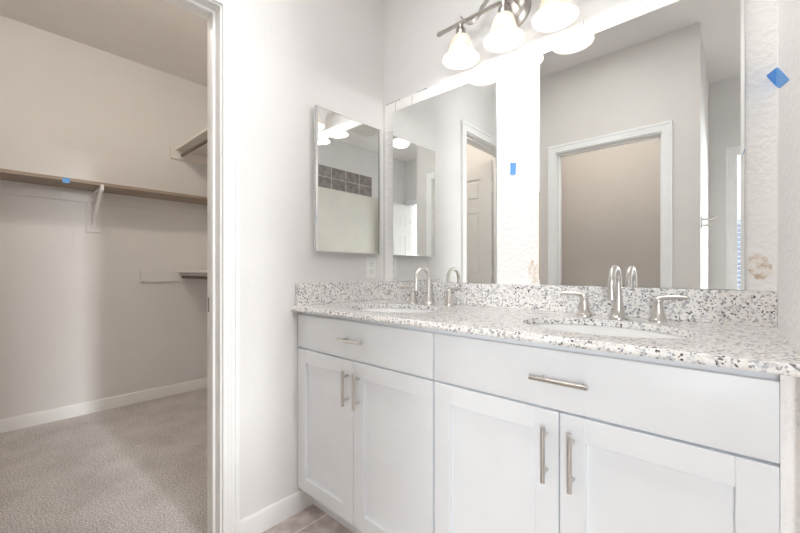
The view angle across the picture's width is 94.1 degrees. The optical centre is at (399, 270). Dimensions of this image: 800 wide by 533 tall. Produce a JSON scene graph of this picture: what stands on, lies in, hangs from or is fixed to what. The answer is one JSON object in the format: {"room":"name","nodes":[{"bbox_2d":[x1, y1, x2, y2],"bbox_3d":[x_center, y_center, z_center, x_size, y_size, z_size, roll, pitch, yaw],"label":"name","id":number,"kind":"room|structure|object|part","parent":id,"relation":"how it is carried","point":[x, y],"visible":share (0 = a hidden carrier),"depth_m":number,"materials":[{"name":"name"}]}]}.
{"room":"bathroom","nodes":[
{"label":"bathroom","id":0,"kind":"room"},
{"bbox_2d":[0,15,206,418],"bbox_3d":[-2.407,-0.305,2.754,0.120,2.730,2.170,0,0,42],"label":"wall","id":1,"kind":"structure","parent":0,"point":[79,323],"depth_m":2.77,"materials":[{"name":"paint"}]},
{"bbox_2d":[0,168,206,232],"bbox_3d":[-2.243,-0.449,2.605,0.321,0.327,1.918,0,0,42],"label":"closet shelf","id":2,"kind":"object","parent":1,"relation":"attached to","point":[12,182],"visible":0.93,"depth_m":2.75,"materials":[{"name":"paint"}]},
{"bbox_2d":[63,178,69,182],"bbox_3d":[-2.194,-0.592,2.450,0.003,0.032,0.038,0,0,42],"label":"tape","id":3,"kind":"object","parent":2,"relation":"attached to","point":[65,180],"visible":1,"depth_m":2.45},
{"bbox_3d":[-2.171,-0.461,2.677,0.310,0.266,0.024,0,0,42],"label":"bracket arm","id":4,"kind":"part","parent":2,"relation":"part of","materials":[{"name":"white plastic"}]},
{"bbox_2d":[0,378,206,432],"bbox_3d":[-2.359,1.016,2.708,0.013,0.087,1.925,0,0,42],"label":"baseboard","id":5,"kind":"structure","parent":1,"relation":"attached to","point":[46,416],"depth_m":2.79,"materials":[{"name":"white paint"}]},
{"bbox_2d":[0,0,206,86],"bbox_3d":[-0.943,-1.720,-0.951,7.260,0.100,5.820,0,0,42],"label":"ceiling","id":6,"kind":"structure","parent":0,"point":[161,35],"depth_m":2.55,"materials":[{"name":"paint"}]},
{"bbox_2d":[0,388,352,532],"bbox_3d":[-0.954,1.110,0.876,4.800,0.100,3.120,0,0,42],"label":"floor","id":7,"kind":"structure","parent":0,"point":[141,467],"depth_m":1.94,"materials":[{"name":"grey carpet"}]},
{"bbox_2d":[298,312,437,532],"bbox_3d":[-0.007,0.619,1.578,0.746,0.882,0.567,0,0,42],"label":"vanity cabinet","id":8,"kind":"object","parent":7,"relation":"on","point":[366,389],"visible":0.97,"depth_m":1.35,"materials":[{"name":"white paint"}]},
{"bbox_3d":[-0.303,0.647,1.528,0.263,0.507,0.005,0,0,42],"label":"panel","id":9,"kind":"part","parent":8,"relation":"part of","materials":[{"name":"white paint"}]},
{"bbox_3d":[-0.307,0.647,1.523,0.368,0.613,0.019,0,0,42],"label":"door","id":10,"kind":"part","parent":8,"relation":"part of","materials":[{"name":"white paint"}]},
{"bbox_3d":[-0.207,0.442,1.399,0.011,0.132,0.034,0,0,42],"label":"bar pull","id":11,"kind":"part","parent":8,"relation":"part of","materials":[{"name":"silver metal"}]},
{"bbox_3d":[-0.183,0.262,1.377,0.132,0.011,0.034,0,0,42],"label":"bar pull","id":12,"kind":"part","parent":8,"relation":"part of","materials":[{"name":"silver metal"}]},
{"bbox_3d":[-0.162,0.442,1.358,0.011,0.132,0.034,0,0,42],"label":"bar pull","id":13,"kind":"part","parent":8,"relation":"part of","materials":[{"name":"silver metal"}]},
{"bbox_3d":[-0.169,0.264,1.399,0.740,0.142,0.019,0,0,42],"label":"drawer","id":14,"kind":"part","parent":8,"relation":"part of","materials":[{"name":"white paint"}]},
{"bbox_3d":[-0.027,0.647,1.279,0.263,0.507,0.005,0,0,42],"label":"panel","id":15,"kind":"part","parent":8,"relation":"part of","materials":[{"name":"white paint"}]},
{"bbox_3d":[-0.030,0.647,1.275,0.368,0.613,0.019,0,0,42],"label":"door","id":16,"kind":"part","parent":8,"relation":"part of","materials":[{"name":"white paint"}]},
{"bbox_2d":[291,299,799,376],"bbox_3d":[0.281,0.165,1.321,1.520,0.020,0.564,0,0,42],"label":"countertop","id":17,"kind":"structure","parent":8,"relation":"on","point":[743,347],"depth_m":0.97,"materials":[{"name":"stone"}]},
{"bbox_2d":[296,281,382,305],"bbox_3d":[-0.270,0.106,1.830,0.020,0.098,0.544,0,0,42],"label":"side splash","id":18,"kind":"object","parent":17,"relation":"on","point":[331,292],"visible":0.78,"depth_m":1.78,"materials":[{"name":"stone"}]},
{"bbox_2d":[359,308,435,312],"bbox_3d":[-0.016,0.258,1.552,0.458,0.164,0.349,0,0,42],"label":"sink","id":19,"kind":"object","parent":17,"relation":"in","point":[397,310],"visible":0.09,"depth_m":1.72,"materials":[{"name":"white ceramic"}]},
{"bbox_2d":[399,267,462,305],"bbox_3d":[0.111,0.069,1.694,0.360,0.172,0.140,0,0,42],"label":"faucet","id":20,"kind":"object","parent":17,"relation":"on","point":[449,301],"visible":1,"depth_m":1.70,"materials":[{"name":"silver metal"}]},
{"bbox_3d":[0.033,0.084,1.817,0.078,0.023,0.017,0,0,34],"label":"lever","id":21,"kind":"part","parent":20,"relation":"part of","materials":[{"name":"silver metal"}]},
{"bbox_3d":[0.063,0.119,1.797,0.051,0.071,0.051,0,0,42],"label":"handle","id":22,"kind":"part","parent":20,"relation":"part of","materials":[{"name":"silver metal"}]},
{"bbox_3d":[0.108,0.069,1.690,0.053,0.172,0.130,0,0,42],"label":"spout","id":23,"kind":"part","parent":20,"relation":"part of","materials":[{"name":"silver metal"}]},
{"bbox_3d":[0.219,0.119,1.657,0.051,0.071,0.051,0,0,42],"label":"handle","id":24,"kind":"part","parent":20,"relation":"part of","materials":[{"name":"silver metal"}]},
{"bbox_3d":[0.242,0.084,1.629,0.017,0.023,0.078,0,0,-40],"label":"lever","id":25,"kind":"part","parent":20,"relation":"part of","materials":[{"name":"silver metal"}]},
{"bbox_2d":[532,324,683,337],"bbox_3d":[0.556,0.258,1.037,0.458,0.164,0.349,0,0,42],"label":"sink","id":26,"kind":"object","parent":17,"relation":"in","point":[576,328],"visible":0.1,"depth_m":1.17,"materials":[{"name":"white ceramic"}]},
{"bbox_2d":[561,265,688,321],"bbox_3d":[0.684,0.069,1.179,0.360,0.172,0.140,0,0,42],"label":"faucet","id":27,"kind":"object","parent":17,"relation":"on","point":[614,292],"visible":1,"depth_m":1.18,"materials":[{"name":"silver metal"}]},
{"bbox_3d":[0.605,0.084,1.302,0.078,0.023,0.017,0,0,34],"label":"lever","id":28,"kind":"part","parent":27,"relation":"part of","materials":[{"name":"silver metal"}]},
{"bbox_3d":[0.635,0.119,1.282,0.051,0.071,0.051,0,0,42],"label":"handle","id":29,"kind":"part","parent":27,"relation":"part of","materials":[{"name":"silver metal"}]},
{"bbox_3d":[0.681,0.069,1.175,0.053,0.172,0.130,0,0,42],"label":"spout","id":30,"kind":"part","parent":27,"relation":"part of","materials":[{"name":"silver metal"}]},
{"bbox_3d":[0.791,0.119,1.141,0.051,0.071,0.051,0,0,42],"label":"handle","id":31,"kind":"part","parent":27,"relation":"part of","materials":[{"name":"silver metal"}]},
{"bbox_3d":[0.815,0.084,1.114,0.017,0.023,0.078,0,0,-40],"label":"lever","id":32,"kind":"part","parent":27,"relation":"part of","materials":[{"name":"silver metal"}]},
{"bbox_2d":[435,330,799,532],"bbox_3d":[0.558,0.619,1.070,0.772,0.882,0.567,0,0,42],"label":"vanity cabinet","id":33,"kind":"object","parent":7,"relation":"on","point":[531,437],"visible":0.98,"depth_m":0.83,"materials":[{"name":"white paint"}]},
{"bbox_3d":[0.253,0.647,1.028,0.263,0.507,0.005,0,0,42],"label":"panel","id":34,"kind":"part","parent":33,"relation":"part of","materials":[{"name":"white paint"}]},
{"bbox_3d":[0.249,0.647,1.024,0.369,0.613,0.019,0,0,42],"label":"door","id":35,"kind":"part","parent":33,"relation":"part of","materials":[{"name":"white paint"}]},
{"bbox_3d":[0.348,0.442,0.899,0.011,0.132,0.034,0,0,42],"label":"bar pull","id":36,"kind":"part","parent":33,"relation":"part of","materials":[{"name":"silver metal"}]},
{"bbox_3d":[0.373,0.262,0.877,0.132,0.011,0.034,0,0,42],"label":"bar pull","id":37,"kind":"part","parent":33,"relation":"part of","materials":[{"name":"silver metal"}]},
{"bbox_3d":[0.394,0.442,0.858,0.011,0.132,0.034,0,0,42],"label":"bar pull","id":38,"kind":"part","parent":33,"relation":"part of","materials":[{"name":"silver metal"}]},
{"bbox_3d":[0.387,0.264,0.899,0.742,0.142,0.019,0,0,42],"label":"drawer","id":39,"kind":"part","parent":33,"relation":"part of","materials":[{"name":"white paint"}]},
{"bbox_3d":[0.530,0.647,0.779,0.263,0.507,0.005,0,0,42],"label":"panel","id":40,"kind":"part","parent":33,"relation":"part of","materials":[{"name":"white paint"}]},
{"bbox_3d":[0.526,0.647,0.775,0.369,0.613,0.019,0,0,42],"label":"door","id":41,"kind":"part","parent":33,"relation":"part of","materials":[{"name":"white paint"}]},
{"bbox_2d":[240,0,382,519],"bbox_3d":[-0.802,-0.305,1.344,0.120,2.730,2.220,0,0,42],"label":"wall","id":42,"kind":"structure","parent":0,"point":[296,56],"depth_m":1.58,"materials":[{"name":"paint"}]},
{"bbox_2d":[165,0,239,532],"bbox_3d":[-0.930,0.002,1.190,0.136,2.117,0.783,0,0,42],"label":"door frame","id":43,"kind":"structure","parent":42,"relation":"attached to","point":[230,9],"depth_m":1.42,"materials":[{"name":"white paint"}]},
{"bbox_2d":[240,489,312,532],"bbox_3d":[-0.511,1.016,1.568,0.013,0.087,0.338,0,0,42],"label":"baseboard","id":44,"kind":"structure","parent":42,"relation":"attached to","point":[260,521],"depth_m":1.55,"materials":[{"name":"white paint"}]},
{"bbox_2d":[314,105,380,253],"bbox_3d":[-0.251,-0.417,1.844,0.031,0.660,0.414,0,0,42],"label":"medicine cabinet","id":45,"kind":"object","parent":42,"relation":"attached to","point":[347,151],"visible":1,"depth_m":1.81,"materials":[{"name":"silver mirror"}]},
{"bbox_3d":[-0.244,-0.418,1.838,0.004,0.656,0.414,0,0,42],"label":"mirror door","id":46,"kind":"part","parent":45,"relation":"part of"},
{"bbox_2d":[366,257,375,277],"bbox_3d":[-0.153,-0.016,1.971,0.007,0.114,0.070,0,0,42],"label":"wall outlet","id":47,"kind":"object","parent":42,"relation":"attached to","point":[370,261],"visible":1,"depth_m":1.97,"materials":[{"name":"white plastic"}]},
{"bbox_2d":[383,0,776,290],"bbox_3d":[0.509,-0.305,1.575,1.521,2.730,0.124,0,0,42],"label":"wall","id":48,"kind":"structure","parent":0,"point":[518,73],"depth_m":1.51,"materials":[{"name":"paint"}]},
{"bbox_2d":[393,72,496,283],"bbox_3d":[0.187,-0.393,1.780,0.598,0.898,0.006,0,0,42],"label":"wall mirror","id":49,"kind":"object","parent":48,"relation":"attached to","point":[445,143],"visible":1,"depth_m":1.74,"materials":[{"name":"clear glass"}]},
{"bbox_2d":[437,0,578,68],"bbox_3d":[0.412,-1.021,1.460,0.638,0.254,0.182,0,0,42],"label":"vanity light","id":50,"kind":"object","parent":48,"relation":"attached to","point":[504,35],"visible":1,"depth_m":1.48,"materials":[{"name":"glass"}]},
{"bbox_3d":[0.258,-0.948,1.581,0.050,0.072,0.050,0,0,42],"label":"bulb","id":51,"kind":"part","parent":50,"relation":"part of","materials":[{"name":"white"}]},
{"bbox_3d":[0.258,-0.944,1.581,0.155,0.100,0.155,0,0,42],"label":"lamp shade","id":52,"kind":"part","parent":50,"relation":"part of","materials":[{"name":"white glass"}]},
{"bbox_3d":[0.403,-0.948,1.450,0.050,0.072,0.050,0,0,42],"label":"bulb","id":53,"kind":"part","parent":50,"relation":"part of","materials":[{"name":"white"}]},
{"bbox_3d":[0.403,-0.944,1.450,0.155,0.100,0.155,0,0,42],"label":"lamp shade","id":54,"kind":"part","parent":50,"relation":"part of","materials":[{"name":"white glass"}]},
{"bbox_3d":[0.548,-0.948,1.320,0.050,0.072,0.050,0,0,42],"label":"bulb","id":55,"kind":"part","parent":50,"relation":"part of","materials":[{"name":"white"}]},
{"bbox_3d":[0.548,-0.944,1.320,0.155,0.100,0.155,0,0,42],"label":"lamp shade","id":56,"kind":"part","parent":50,"relation":"part of","materials":[{"name":"white glass"}]},
{"bbox_2d":[510,163,515,174],"bbox_3d":[0.465,-0.419,1.531,0.024,0.054,0.003,0,0,42],"label":"tape","id":57,"kind":"object","parent":48,"relation":"attached to","point":[512,165],"visible":1,"depth_m":1.53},
{"bbox_2d":[383,281,776,327],"bbox_3d":[0.471,0.106,1.517,1.500,0.098,0.020,0,0,42],"label":"backsplash","id":58,"kind":"structure","parent":48,"relation":"attached to","point":[736,307],"depth_m":1.27,"materials":[{"name":"stone"}]},
{"bbox_2d":[539,0,744,289],"bbox_3d":[0.764,-0.393,1.260,0.592,0.898,0.006,0,0,42],"label":"wall mirror","id":59,"kind":"object","parent":48,"relation":"attached to","point":[642,118],"visible":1,"depth_m":1.21,"materials":[{"name":"clear glass"}]},
{"bbox_2d":[777,0,799,356],"bbox_3d":[1.262,-0.305,0.513,1.019,2.730,0.695,0,0,42],"label":"wall","id":60,"kind":"structure","parent":0,"point":[788,11],"depth_m":0.79,"materials":[{"name":"white paint"}]},
{"bbox_2d":[766,68,788,87],"bbox_3d":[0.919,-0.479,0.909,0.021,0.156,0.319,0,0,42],"label":"tape","id":61,"kind":"object","parent":60,"relation":"attached to","point":[777,77],"visible":1,"depth_m":1.00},
{"bbox_3d":[-0.929,-0.305,2.800,2.016,2.730,0.125,0,0,42],"label":"wall","id":62,"kind":"structure","parent":0,"visible":0},
{"bbox_2d":[140,270,206,281],"bbox_3d":[-1.333,0.050,2.699,1.550,0.104,0.564,0,0,42],"label":"wall shelf","id":63,"kind":"object","parent":62,"relation":"attached to","point":[145,275],"visible":0.27,"depth_m":3.10,"materials":[{"name":"beige wood"}]},
{"bbox_3d":[-1.309,0.057,2.710,1.529,0.025,0.025,0,0,42],"label":"hanging rod","id":64,"kind":"part","parent":63,"relation":"part of","materials":[{"name":"brown metal"}]},
{"bbox_2d":[170,128,206,165],"bbox_3d":[-1.262,-0.995,2.778,1.550,0.104,0.352,0,0,42],"label":"wall shelf","id":65,"kind":"object","parent":62,"relation":"attached to","point":[193,150],"visible":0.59,"depth_m":3.16,"materials":[{"name":"beige wood"}]},
{"bbox_2d":[177,152,184,158],"bbox_3d":[-1.879,-0.988,3.205,0.022,0.060,0.059,0,0,42],"label":"shelf bracket","id":66,"kind":"object","parent":65,"relation":"attached to","point":[179,156],"depth_m":3.19,"materials":[{"name":"white plastic"}]},
{"bbox_3d":[-1.318,-0.988,2.700,1.529,0.025,0.025,0,0,42],"label":"hanging rod","id":67,"kind":"part","parent":65,"relation":"part of","materials":[{"name":"brown metal"}]}
]}

